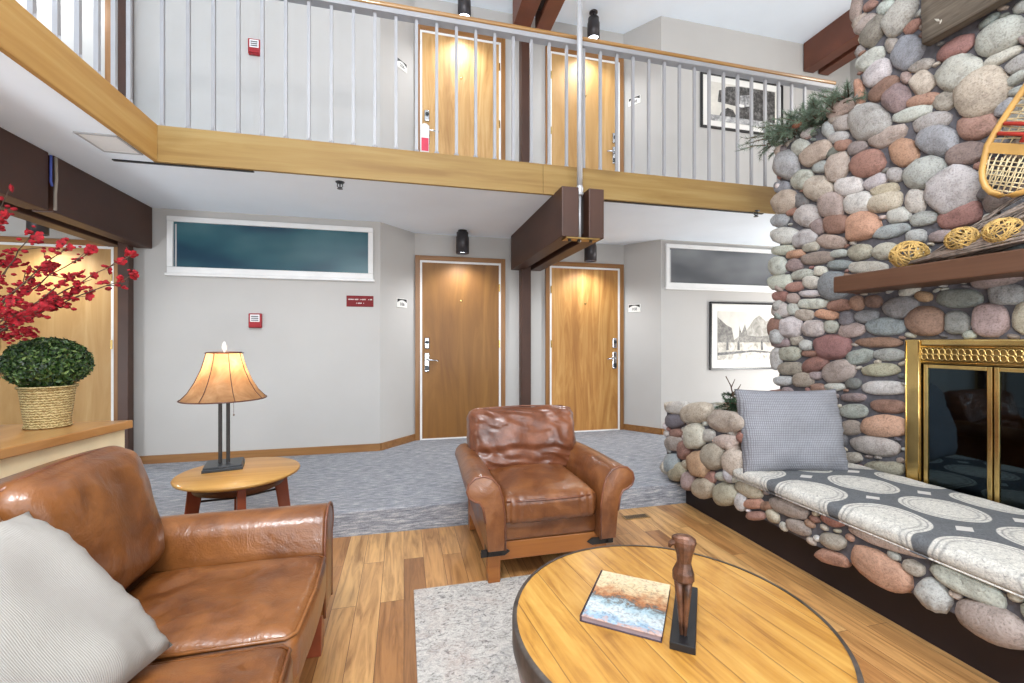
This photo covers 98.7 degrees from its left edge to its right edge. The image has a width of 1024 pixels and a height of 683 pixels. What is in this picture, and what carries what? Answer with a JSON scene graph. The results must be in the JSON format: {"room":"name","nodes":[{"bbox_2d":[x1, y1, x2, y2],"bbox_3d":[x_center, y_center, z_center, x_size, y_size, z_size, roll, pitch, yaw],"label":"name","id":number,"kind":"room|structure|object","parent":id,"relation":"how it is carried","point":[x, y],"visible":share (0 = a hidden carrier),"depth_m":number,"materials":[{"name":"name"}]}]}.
{"room":"hotel lobby","nodes":[
{"label":"hotel lobby","id":0,"kind":"room"},
{"bbox_2d":[0,430,124,478],"bbox_3d":[-2.585,0.925,0.563,0.629,0.770,4.280,0,0,-3],"label":"wall","id":1,"kind":"structure","parent":0,"point":[16,464],"depth_m":2.29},
{"bbox_2d":[0,420,132,459],"bbox_3d":[-2.599,0.515,0.577,0.708,0.050,4.318,0,0,-3],"label":"countertop","id":2,"kind":"structure","parent":1,"relation":"on","point":[14,440],"depth_m":2.34,"materials":[{"name":"brown wood"}]},
{"bbox_2d":[14,383,78,429],"bbox_3d":[-2.665,0.370,2.527,0.258,0.239,0.258,0,0,-14],"label":"basket","id":3,"kind":"object","parent":2,"relation":"on","point":[42,405],"depth_m":2.45,"materials":[{"name":"beige wicker"}]},
{"bbox_2d":[0,336,95,429],"bbox_3d":[-2.668,0.229,2.529,0.394,0.522,0.388,0,0,-14],"label":"boxwood","id":4,"kind":"object","parent":2,"relation":"on","point":[45,372],"visible":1,"depth_m":2.44,"materials":[{"name":"green plant"}]},
{"bbox_2d":[0,184,138,343],"bbox_3d":[-2.437,-0.159,2.321,0.868,1.297,0.592,0,0,19],"label":"flowers","id":5,"kind":"object","parent":2,"relation":"on","point":[51,301],"visible":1,"depth_m":2.24,"materials":[{"name":"red plant"}]},
{"bbox_2d":[0,51,779,246],"bbox_3d":[0.441,-1.365,1.138,10.600,0.230,8.800,0,0,-14],"label":"ceiling","id":6,"kind":"structure","parent":0,"point":[31,110],"depth_m":3.85,"materials":[{"name":"paint"}]},
{"bbox_2d":[26,221,49,235],"bbox_3d":[-4.335,-1.115,4.022,0.148,0.270,0.148,0,0,-14],"label":"recessed light","id":7,"kind":"object","parent":6,"relation":"in","point":[40,228],"visible":0.16,"depth_m":3.98,"materials":[{"name":"brown metal"}]},
{"bbox_2d":[0,127,151,248],"bbox_3d":[-3.027,-1.058,2.032,0.350,0.385,4.190,0,0,-14],"label":"beam","id":8,"kind":"structure","parent":6,"relation":"attached to","point":[89,208],"depth_m":3.13,"materials":[{"name":"brown wood"}]},
{"bbox_2d":[49,155,53,186],"bbox_3d":[-3.052,-1.131,2.916,0.028,0.208,0.016,0,0,16],"label":"cable","id":9,"kind":"object","parent":8,"relation":"hanging from","point":[50,156],"visible":1,"depth_m":2.91,"materials":[{"name":"plastic"}]},
{"bbox_2d":[53,157,57,210],"bbox_3d":[-3.063,-1.057,2.952,0.020,0.356,0.027,0,0,-14],"label":"cable","id":10,"kind":"object","parent":8,"relation":"hanging from","point":[55,158],"visible":1,"depth_m":2.95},
{"bbox_2d":[0,0,156,160],"bbox_3d":[-1.626,-1.364,-0.338,0.030,0.252,6.920,0,0,-14],"label":"trim","id":11,"kind":"structure","parent":6,"relation":"attached to","point":[24,39],"depth_m":2.23,"materials":[{"name":"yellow wood"}]},
{"bbox_2d":[26,0,132,102],"bbox_3d":[-2.127,-2.042,1.681,0.096,1.120,2.680,0,0,-14],"label":"balcony railing","id":12,"kind":"object","parent":6,"relation":"on","point":[31,5],"visible":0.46,"depth_m":2.46,"materials":[{"name":"white metal"}]},
{"bbox_2d":[73,131,142,154],"bbox_3d":[-2.535,-1.246,2.775,0.220,0.008,0.280,0,0,-14],"label":"access hatch","id":13,"kind":"object","parent":6,"relation":"attached to","point":[109,143],"visible":1,"depth_m":2.77,"materials":[{"name":"grey plastic"}]},
{"bbox_2d":[118,0,133,103],"bbox_3d":[-3.495,-2.740,3.981,0.084,2.500,0.084,0,0,-14],"label":"column","id":14,"kind":"structure","parent":6,"relation":"on","point":[121,3],"depth_m":3.94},
{"bbox_2d":[112,159,253,172],"bbox_3d":[-2.317,-1.247,3.125,0.870,0.010,0.025,0,0,-14],"label":"trim","id":15,"kind":"structure","parent":6,"relation":"attached to","point":[116,160],"depth_m":3.11,"materials":[{"name":"black paint"}]},
{"bbox_2d":[335,180,344,189],"bbox_3d":[-1.348,-1.223,3.448,0.070,0.054,0.070,0,0,-14],"label":"sprinkler head","id":16,"kind":"object","parent":6,"relation":"attached to","point":[339,182],"visible":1,"depth_m":3.44},
{"bbox_2d":[153,125,542,194],"bbox_3d":[-1.107,-1.364,3.368,2.807,0.252,0.030,0,0,-14],"label":"trim","id":17,"kind":"structure","parent":6,"relation":"attached to","point":[175,145],"depth_m":3.31,"materials":[{"name":"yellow wood"}]},
{"bbox_2d":[456,229,468,254],"bbox_3d":[-0.557,-1.120,4.950,0.148,0.260,0.148,0,0,-14],"label":"recessed light","id":18,"kind":"object","parent":6,"relation":"in","point":[462,239],"visible":1,"depth_m":4.89,"materials":[{"name":"brown metal"}]},
{"bbox_2d":[159,0,835,185],"bbox_3d":[0.369,-2.042,3.736,5.900,1.120,0.096,0,0,-14],"label":"balcony railing","id":19,"kind":"object","parent":6,"relation":"on","point":[396,12],"visible":0.88,"depth_m":3.61,"materials":[{"name":"grey metal"}]},
{"bbox_2d":[519,41,529,161],"bbox_3d":[0.153,-2.740,5.186,0.116,2.500,0.116,0,0,-14],"label":"column","id":20,"kind":"structure","parent":6,"relation":"on","point":[524,47],"depth_m":5.13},
{"bbox_2d":[511,186,603,270],"bbox_3d":[0.372,-1.032,4.411,0.367,0.435,1.730,0,0,-14],"label":"beam","id":21,"kind":"structure","parent":6,"relation":"attached to","point":[550,235],"depth_m":3.78,"materials":[{"name":"brown wood"}]},
{"bbox_2d":[584,243,596,261],"bbox_3d":[0.948,-1.110,5.320,0.148,0.280,0.148,0,0,-14],"label":"recessed light","id":22,"kind":"object","parent":6,"relation":"in","point":[590,252],"visible":0.66,"depth_m":5.26,"materials":[{"name":"black metal"}]},
{"bbox_2d":[542,164,775,213],"bbox_3d":[2.417,-1.364,4.234,4.446,0.252,0.030,0,0,-14],"label":"trim","id":23,"kind":"structure","parent":6,"relation":"attached to","point":[617,186],"depth_m":3.96,"materials":[{"name":"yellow wood"}]},
{"bbox_2d":[604,200,763,214],"bbox_3d":[1.630,-1.247,4.095,1.680,0.010,0.025,0,0,-14],"label":"trim","id":24,"kind":"structure","parent":6,"relation":"attached to","point":[604,200],"depth_m":4.08,"materials":[{"name":"black paint"}]},
{"bbox_2d":[143,430,685,537],"bbox_3d":[0.429,1.285,1.187,10.600,0.290,8.900,0,0,-14],"label":"floor","id":25,"kind":"structure","parent":0,"point":[414,485],"depth_m":3.51,"materials":[{"name":"grey carpet"}]},
{"bbox_2d":[118,242,133,450],"bbox_3d":[-3.495,-0.055,3.981,0.084,2.390,0.084,0,0,-14],"label":"column","id":26,"kind":"structure","parent":25,"relation":"on","point":[125,297],"depth_m":3.95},
{"bbox_2d":[519,266,530,404],"bbox_3d":[0.153,-0.055,5.186,0.116,2.390,0.116,0,0,-14],"label":"column","id":27,"kind":"structure","parent":25,"relation":"on","point":[524,274],"depth_m":5.13,"materials":[{"name":"brown wood"}]},
{"bbox_2d":[0,0,849,455],"bbox_3d":[-0.573,-1.465,5.162,10.850,5.250,0.700,0,0,-14],"label":"wall","id":28,"kind":"structure","parent":0,"point":[330,372],"depth_m":4.53,"materials":[{"name":"paint"}]},
{"bbox_2d":[0,236,117,424],"bbox_3d":[-4.433,0.072,4.214,1.120,2.135,0.101,0,0,-14],"label":"door","id":29,"kind":"structure","parent":28,"relation":"in","point":[94,323],"depth_m":4.31,"materials":[{"name":"brown wood"}]},
{"bbox_2d":[105,0,110,83],"bbox_3d":[-3.986,-2.540,4.364,0.080,2.100,0.022,0,0,-14],"label":"trim","id":30,"kind":"structure","parent":28,"relation":"attached to","point":[107,2],"depth_m":4.35,"materials":[{"name":"brown wood"}]},
{"bbox_2d":[248,38,259,55],"bbox_3d":[-2.516,-2.878,4.296,0.111,0.150,0.055,0,0,-14],"label":"fire alarm","id":31,"kind":"object","parent":28,"relation":"attached to","point":[253,44],"visible":0.85,"depth_m":4.29,"materials":[{"name":"red plastic"}]},
{"bbox_2d":[248,313,261,327],"bbox_3d":[-2.509,-0.204,4.298,0.115,0.141,0.055,0,0,-14],"label":"fire alarm","id":32,"kind":"object","parent":28,"relation":"attached to","point":[254,319],"visible":1,"depth_m":4.29,"materials":[{"name":"red plastic"}]},
{"bbox_2d":[164,216,374,281],"bbox_3d":[-2.340,-0.900,4.347,1.880,0.560,0.040,0,0,-14],"label":"window","id":33,"kind":"structure","parent":28,"relation":"in","point":[196,246],"depth_m":4.34,"materials":[{"name":"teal glass"}]},
{"bbox_2d":[139,434,414,463],"bbox_3d":[-2.250,1.103,4.415,2.598,0.075,0.351,0,0,-23],"label":"baseboard","id":34,"kind":"structure","parent":28,"relation":"attached to","point":[189,457],"depth_m":4.36,"materials":[{"name":"brown wood"}]},
{"bbox_2d":[346,295,372,306],"bbox_3d":[-1.572,-0.416,4.553,0.265,0.113,0.008,0,0,-14],"label":"notice sign","id":35,"kind":"object","parent":28,"relation":"attached to","point":[351,301],"visible":1,"depth_m":4.55,"materials":[{"name":"red plastic"}]},
{"bbox_2d":[397,298,406,307],"bbox_3d":[-1.222,-0.427,4.887,0.008,0.100,0.164,0,0,28],"label":"room number","id":36,"kind":"object","parent":28,"relation":"attached to","point":[402,303],"visible":1,"depth_m":4.88,"materials":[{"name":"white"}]},
{"bbox_2d":[398,58,406,72],"bbox_3d":[-1.222,-3.070,4.887,0.008,0.100,0.164,0,0,28],"label":"room number","id":37,"kind":"object","parent":28,"relation":"attached to","point":[401,64],"visible":0.95,"depth_m":4.89,"materials":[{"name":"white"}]},
{"bbox_2d":[415,255,504,440],"bbox_3d":[-0.590,0.072,5.158,1.065,2.135,0.101,0,0,-14],"label":"door","id":38,"kind":"structure","parent":28,"relation":"in","point":[460,301],"depth_m":5.18,"materials":[{"name":"brown wood"}]},
{"bbox_2d":[418,24,504,159],"bbox_3d":[-0.590,-2.572,5.158,1.065,2.165,0.101,0,0,-14],"label":"door","id":39,"kind":"structure","parent":28,"relation":"in","point":[426,34],"depth_m":5.19,"materials":[{"name":"brown wood"}]},
{"bbox_2d":[421,123,428,151],"bbox_3d":[-0.990,-2.322,5.008,0.090,0.325,0.004,0,0,-14],"label":"hanger","id":40,"kind":"object","parent":39,"relation":"hanging from","point":[424,127],"visible":0.96,"depth_m":5.01,"materials":[{"name":"paper"}]},
{"bbox_2d":[545,262,623,431],"bbox_3d":[0.937,0.072,5.533,1.060,2.135,0.101,0,0,-14],"label":"door","id":41,"kind":"structure","parent":28,"relation":"in","point":[584,302],"depth_m":5.57,"materials":[{"name":"brown wood"}]},
{"bbox_2d":[545,46,623,171],"bbox_3d":[0.937,-2.572,5.533,1.060,2.165,0.101,0,0,-14],"label":"door","id":42,"kind":"structure","parent":28,"relation":"in","point":[557,54],"depth_m":5.58,"materials":[{"name":"brown wood"}]},
{"bbox_2d":[628,304,640,311],"bbox_3d":[1.560,-0.425,5.612,0.164,0.100,0.008,0,0,40],"label":"room number","id":43,"kind":"object","parent":28,"relation":"attached to","point":[632,307],"visible":1,"depth_m":5.61,"materials":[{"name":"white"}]},
{"bbox_2d":[628,95,640,106],"bbox_3d":[1.560,-3.070,5.612,0.164,0.100,0.008,0,0,40],"label":"room number","id":44,"kind":"object","parent":28,"relation":"attached to","point":[637,98],"visible":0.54,"depth_m":5.59,"materials":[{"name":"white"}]},
{"bbox_2d":[624,424,664,434],"bbox_3d":[3.081,1.103,5.713,3.253,0.075,0.372,0,0,-7],"label":"baseboard","id":45,"kind":"structure","parent":28,"relation":"attached to","point":[630,427],"depth_m":5.51,"materials":[{"name":"brown wood"}]},
{"bbox_2d":[664,243,778,292],"bbox_3d":[2.897,-0.920,5.634,2.116,0.560,0.040,0,0,-14],"label":"window","id":46,"kind":"structure","parent":28,"relation":"in","point":[687,267],"depth_m":5.56,"materials":[{"name":"white glass"}]},
{"bbox_2d":[700,72,782,134],"bbox_3d":[2.966,-3.035,5.655,1.241,0.690,0.028,0,0,-14],"label":"framed photograph","id":47,"kind":"object","parent":28,"relation":"attached to","point":[730,82],"visible":0.66,"depth_m":5.63,"materials":[{"name":"white paper"}]},
{"bbox_2d":[711,81,775,127],"bbox_3d":[2.966,-3.035,5.657,1.041,0.490,0.004,0,0,-14],"label":"print","id":48,"kind":"object","parent":47,"relation":"attached to","point":[730,87],"depth_m":5.65},
{"bbox_2d":[709,302,774,369],"bbox_3d":[3.112,-0.070,5.691,1.281,0.860,0.028,0,0,-14],"label":"framed photograph","id":49,"kind":"object","parent":28,"relation":"attached to","point":[738,335],"visible":0.62,"depth_m":5.64,"materials":[{"name":"white paper"}]},
{"bbox_2d":[717,311,774,359],"bbox_3d":[3.112,-0.075,5.692,1.051,0.620,0.005,0,0,-14],"label":"print","id":50,"kind":"object","parent":49,"relation":"attached to","point":[741,335],"depth_m":5.66},
{"bbox_2d":[440,0,851,43],"bbox_3d":[0.429,-4.050,1.187,10.900,0.120,8.900,0,0,-14],"label":"ceiling","id":51,"kind":"structure","parent":0,"point":[797,21],"depth_m":5.34,"materials":[{"name":"paint"}]},
{"bbox_2d":[458,0,470,16],"bbox_3d":[-0.537,-3.817,4.955,0.148,0.345,0.148,0,0,-14],"label":"recessed light","id":52,"kind":"object","parent":51,"relation":"in","point":[464,6],"visible":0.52,"depth_m":4.89,"materials":[{"name":"brown metal"}]},
{"bbox_2d":[513,0,564,30],"bbox_3d":[1.191,-3.803,1.178,0.445,0.375,8.120,0,0,-14],"label":"beam","id":53,"kind":"structure","parent":51,"relation":"attached to","point":[545,12],"depth_m":4.87,"materials":[{"name":"brown wood"}]},
{"bbox_2d":[577,0,582,241],"bbox_3d":[0.557,-2.220,3.622,0.060,2.800,0.060,0,0,-14],"label":"rod","id":54,"kind":"object","parent":53,"relation":"hanging from","point":[579,2],"visible":0.73,"depth_m":3.60,"materials":[{"name":"paint"}]},
{"bbox_2d":[587,9,599,38],"bbox_3d":[0.987,-3.828,5.329,0.148,0.325,0.148,0,0,-14],"label":"spotlight","id":55,"kind":"object","parent":51,"relation":"in","point":[593,25],"visible":0.84,"depth_m":5.28,"materials":[{"name":"black metal"}]},
{"bbox_2d":[804,9,859,75],"bbox_3d":[5.052,-3.803,2.059,0.405,0.375,7.990,0,0,-14],"label":"beam","id":56,"kind":"structure","parent":51,"relation":"attached to","point":[834,46],"depth_m":5.58,"materials":[{"name":"brown wood"}]},
{"bbox_2d":[299,503,998,682],"bbox_3d":[2.094,1.370,0.386,7.750,0.120,6.550,0,0,-14],"label":"floor","id":57,"kind":"structure","parent":0,"point":[370,637],"depth_m":2.29,"materials":[{"name":"brown wood"}]},
{"bbox_2d":[0,446,333,682],"bbox_3d":[-1.095,0.835,0.856,1.142,0.950,2.021,0,0,-14],"label":"leather sofa","id":58,"kind":"object","parent":57,"relation":"on","point":[239,596],"visible":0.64,"depth_m":1.40,"materials":[{"name":"brown leather"}]},
{"bbox_2d":[0,446,164,588],"bbox_3d":[-1.347,0.603,1.386,0.252,0.482,0.543,-13,3,-13],"label":"cushion","id":59,"kind":"object","parent":58,"relation":"on","point":[103,498],"depth_m":1.34,"materials":[{"name":"leather"}]},
{"bbox_2d":[0,511,172,682],"bbox_3d":[-1.054,0.617,0.898,0.394,0.388,0.510,0,0,-3],"label":"throw pillow","id":60,"kind":"object","parent":58,"relation":"on","point":[64,618],"visible":1,"depth_m":0.97,"materials":[{"name":"fabric"}]},
{"bbox_2d":[127,648,292,682],"bbox_3d":[-0.848,0.910,0.919,0.632,0.211,0.524,0,0,-14],"label":"seat cushion","id":61,"kind":"object","parent":58,"relation":"on","point":[253,665],"depth_m":1.11,"materials":[{"name":"leather"}]},
{"bbox_2d":[129,556,325,682],"bbox_3d":[-0.976,0.914,1.441,0.632,0.212,0.519,0,0,-14],"label":"seat cushion","id":62,"kind":"object","parent":58,"relation":"on","point":[203,605],"depth_m":1.40,"materials":[{"name":"leather"}]},
{"bbox_2d":[170,457,299,513],"bbox_3d":[-1.494,1.010,2.413,0.600,0.600,0.600,0,0,-14],"label":"round side table","id":63,"kind":"object","parent":57,"relation":"on","point":[258,475],"visible":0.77,"depth_m":2.30,"materials":[{"name":"brown wood"}]},
{"bbox_2d":[177,342,266,473],"bbox_3d":[-1.625,0.355,2.484,0.426,0.710,0.426,0,0,-14],"label":"table lamp","id":64,"kind":"object","parent":63,"relation":"on","point":[223,377],"visible":1,"depth_m":2.40,"materials":[{"name":"fabric"}]},
{"bbox_2d":[414,575,529,682],"bbox_3d":[0.434,1.306,1.376,1.400,0.008,2.265,0,0,-14],"label":"area rug","id":65,"kind":"object","parent":57,"relation":"on","point":[463,632],"visible":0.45,"depth_m":1.98,"materials":[{"name":"white carpet"}]},
{"bbox_2d":[512,545,863,682],"bbox_3d":[0.485,1.080,1.378,0.970,0.444,0.970,0,0,-14],"label":"round coffee table","id":66,"kind":"object","parent":65,"relation":"on","point":[751,629],"visible":0.92,"depth_m":1.30,"materials":[{"name":"brown wood"}]},
{"bbox_2d":[580,570,669,642],"bbox_3d":[0.378,0.850,1.436,0.240,0.020,0.292,0,0,24],"label":"hardcover book","id":67,"kind":"object","parent":66,"relation":"on","point":[634,606],"visible":1,"depth_m":1.40,"materials":[{"name":"paper"}]},
{"bbox_2d":[668,533,697,654],"bbox_3d":[0.534,0.707,1.365,0.077,0.306,0.323,0,0,24],"label":"sculpture","id":68,"kind":"object","parent":66,"relation":"on","point":[684,618],"visible":1,"depth_m":1.25,"materials":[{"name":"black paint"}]},
{"bbox_2d":[455,405,634,582],"bbox_3d":[0.119,0.872,2.806,0.954,0.859,0.921,0,0,-14],"label":"leather armchair","id":69,"kind":"object","parent":57,"relation":"on","point":[532,489],"visible":1,"depth_m":2.49,"materials":[{"name":"brown leather"}]},
{"bbox_2d":[466,405,575,469],"bbox_3d":[0.077,0.659,2.996,0.750,0.443,0.288,0,-13,-14],"label":"cushion","id":70,"kind":"object","parent":69,"relation":"on","point":[516,436],"depth_m":2.91,"materials":[{"name":"brown leather"}]},
{"bbox_2d":[489,463,595,523],"bbox_3d":[0.144,0.892,2.704,0.544,0.190,0.676,0,0,-14],"label":"seat cushion","id":71,"kind":"object","parent":69,"relation":"on","point":[532,493],"depth_m":2.44,"materials":[{"name":"leather"}]},
{"bbox_2d":[622,513,650,519],"bbox_3d":[0.926,1.307,3.284,0.200,0.006,0.070,0,0,-14],"label":"floor vent","id":72,"kind":"object","parent":57,"relation":"in","point":[636,516],"visible":1,"depth_m":3.28,"materials":[{"name":"brown metal"}]},
{"bbox_2d":[660,400,1023,682],"bbox_3d":[2.534,0.876,2.128,1.866,0.868,3.678,0,0,-14],"label":"bench","id":73,"kind":"object","parent":57,"relation":"on","point":[980,624],"visible":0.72,"depth_m":2.19,"materials":[{"name":"stone"}]},
{"bbox_2d":[714,377,741,411],"bbox_3d":[1.625,0.410,3.195,0.275,0.312,0.303,0,0,-14],"label":"pine sprig","id":74,"kind":"object","parent":73,"relation":"on","point":[733,404],"visible":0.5,"depth_m":3.22,"materials":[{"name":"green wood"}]},
{"bbox_2d":[732,462,1023,598],"bbox_3d":[2.103,0.845,1.912,0.866,0.095,2.210,0,0,-14],"label":"bench cushion","id":75,"kind":"object","parent":73,"relation":"on","point":[981,539],"visible":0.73,"depth_m":2.05,"materials":[{"name":"fabric"}]},
{"bbox_2d":[734,389,847,472],"bbox_3d":[1.783,0.570,2.824,0.660,0.520,0.281,0,0,0],"label":"throw pillow","id":76,"kind":"object","parent":75,"relation":"on","point":[782,430],"visible":0.99,"depth_m":2.73,"materials":[{"name":"grey fabric"}]},
{"bbox_2d":[767,0,1023,476],"bbox_3d":[3.106,-1.361,2.148,1.232,5.341,3.527,0,0,-14],"label":"stone chimney","id":77,"kind":"object","parent":57,"relation":"on","point":[901,164],"visible":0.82,"depth_m":2.79,"materials":[{"name":"stone"}]},
{"bbox_2d":[735,76,867,161],"bbox_3d":[2.271,-1.691,3.413,0.522,0.447,1.119,0,0,-14],"label":"pine garland","id":78,"kind":"object","parent":77,"relation":"on","point":[780,133],"visible":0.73,"depth_m":3.34,"materials":[{"name":"green plant"}]},
{"bbox_2d":[834,248,1023,293],"bbox_3d":[2.490,-0.373,1.914,0.250,0.107,2.100,0,0,-14],"label":"mantel shelf","id":79,"kind":"object","parent":77,"relation":"attached to","point":[1005,264],"visible":1,"depth_m":2.36,"materials":[{"name":"brown wood"}]},
{"bbox_2d":[888,240,929,266],"bbox_3d":[2.307,-0.506,2.559,0.185,0.161,0.178,0,0,-14],"label":"ball","id":80,"kind":"object","parent":79,"relation":"on","point":[893,254],"visible":0.79,"depth_m":2.52,"materials":[{"name":"yellow wicker"}]},
{"bbox_2d":[908,195,1023,264],"bbox_3d":[2.479,-0.783,1.863,0.193,0.707,1.368,0,0,-14],"label":"bundle","id":81,"kind":"object","parent":79,"relation":"on","point":[980,247],"visible":0.65,"depth_m":2.20,"materials":[{"name":"brown wood"}]},
{"bbox_2d":[943,226,980,249],"bbox_3d":[2.324,-0.530,2.274,0.140,0.124,0.139,0,0,-14],"label":"ball","id":82,"kind":"object","parent":81,"relation":"on","point":[964,231],"visible":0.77,"depth_m":2.24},
{"bbox_2d":[981,217,1023,244],"bbox_3d":[2.363,-0.531,2.117,0.150,0.132,0.149,0,0,-14],"label":"ball","id":83,"kind":"object","parent":81,"relation":"on","point":[986,229],"visible":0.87,"depth_m":2.09,"materials":[{"name":"yellow wicker"}]},
{"bbox_2d":[905,339,1023,509],"bbox_3d":[2.584,0.439,1.973,0.100,0.902,1.460,0,0,-14],"label":"fireplace","id":84,"kind":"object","parent":77,"relation":"attached to","point":[964,425],"depth_m":2.38,"materials":[{"name":"gold metal"}]},
{"bbox_2d":[921,0,1011,45],"bbox_3d":[2.506,-1.979,2.078,0.077,0.543,0.969,0,0,-14],"label":"board","id":85,"kind":"object","parent":77,"relation":"attached to","point":[940,19],"visible":1,"depth_m":2.41,"materials":[{"name":"brown wood"}]},
{"bbox_2d":[978,84,1023,198],"bbox_3d":[2.471,-1.160,1.998,0.036,0.922,0.558,0,0,-14],"label":"snowshoe","id":86,"kind":"object","parent":77,"relation":"attached to","point":[989,147],"visible":1,"depth_m":2.16,"materials":[{"name":"brown wood"}]},
{"bbox_2d":[850,58,859,96],"bbox_3d":[5.721,-1.340,2.177,0.150,5.500,8.300,0,0,-14],"label":"wall","id":87,"kind":"structure","parent":0,"point":[853,71],"depth_m":6.05,"materials":[{"name":"paint"}]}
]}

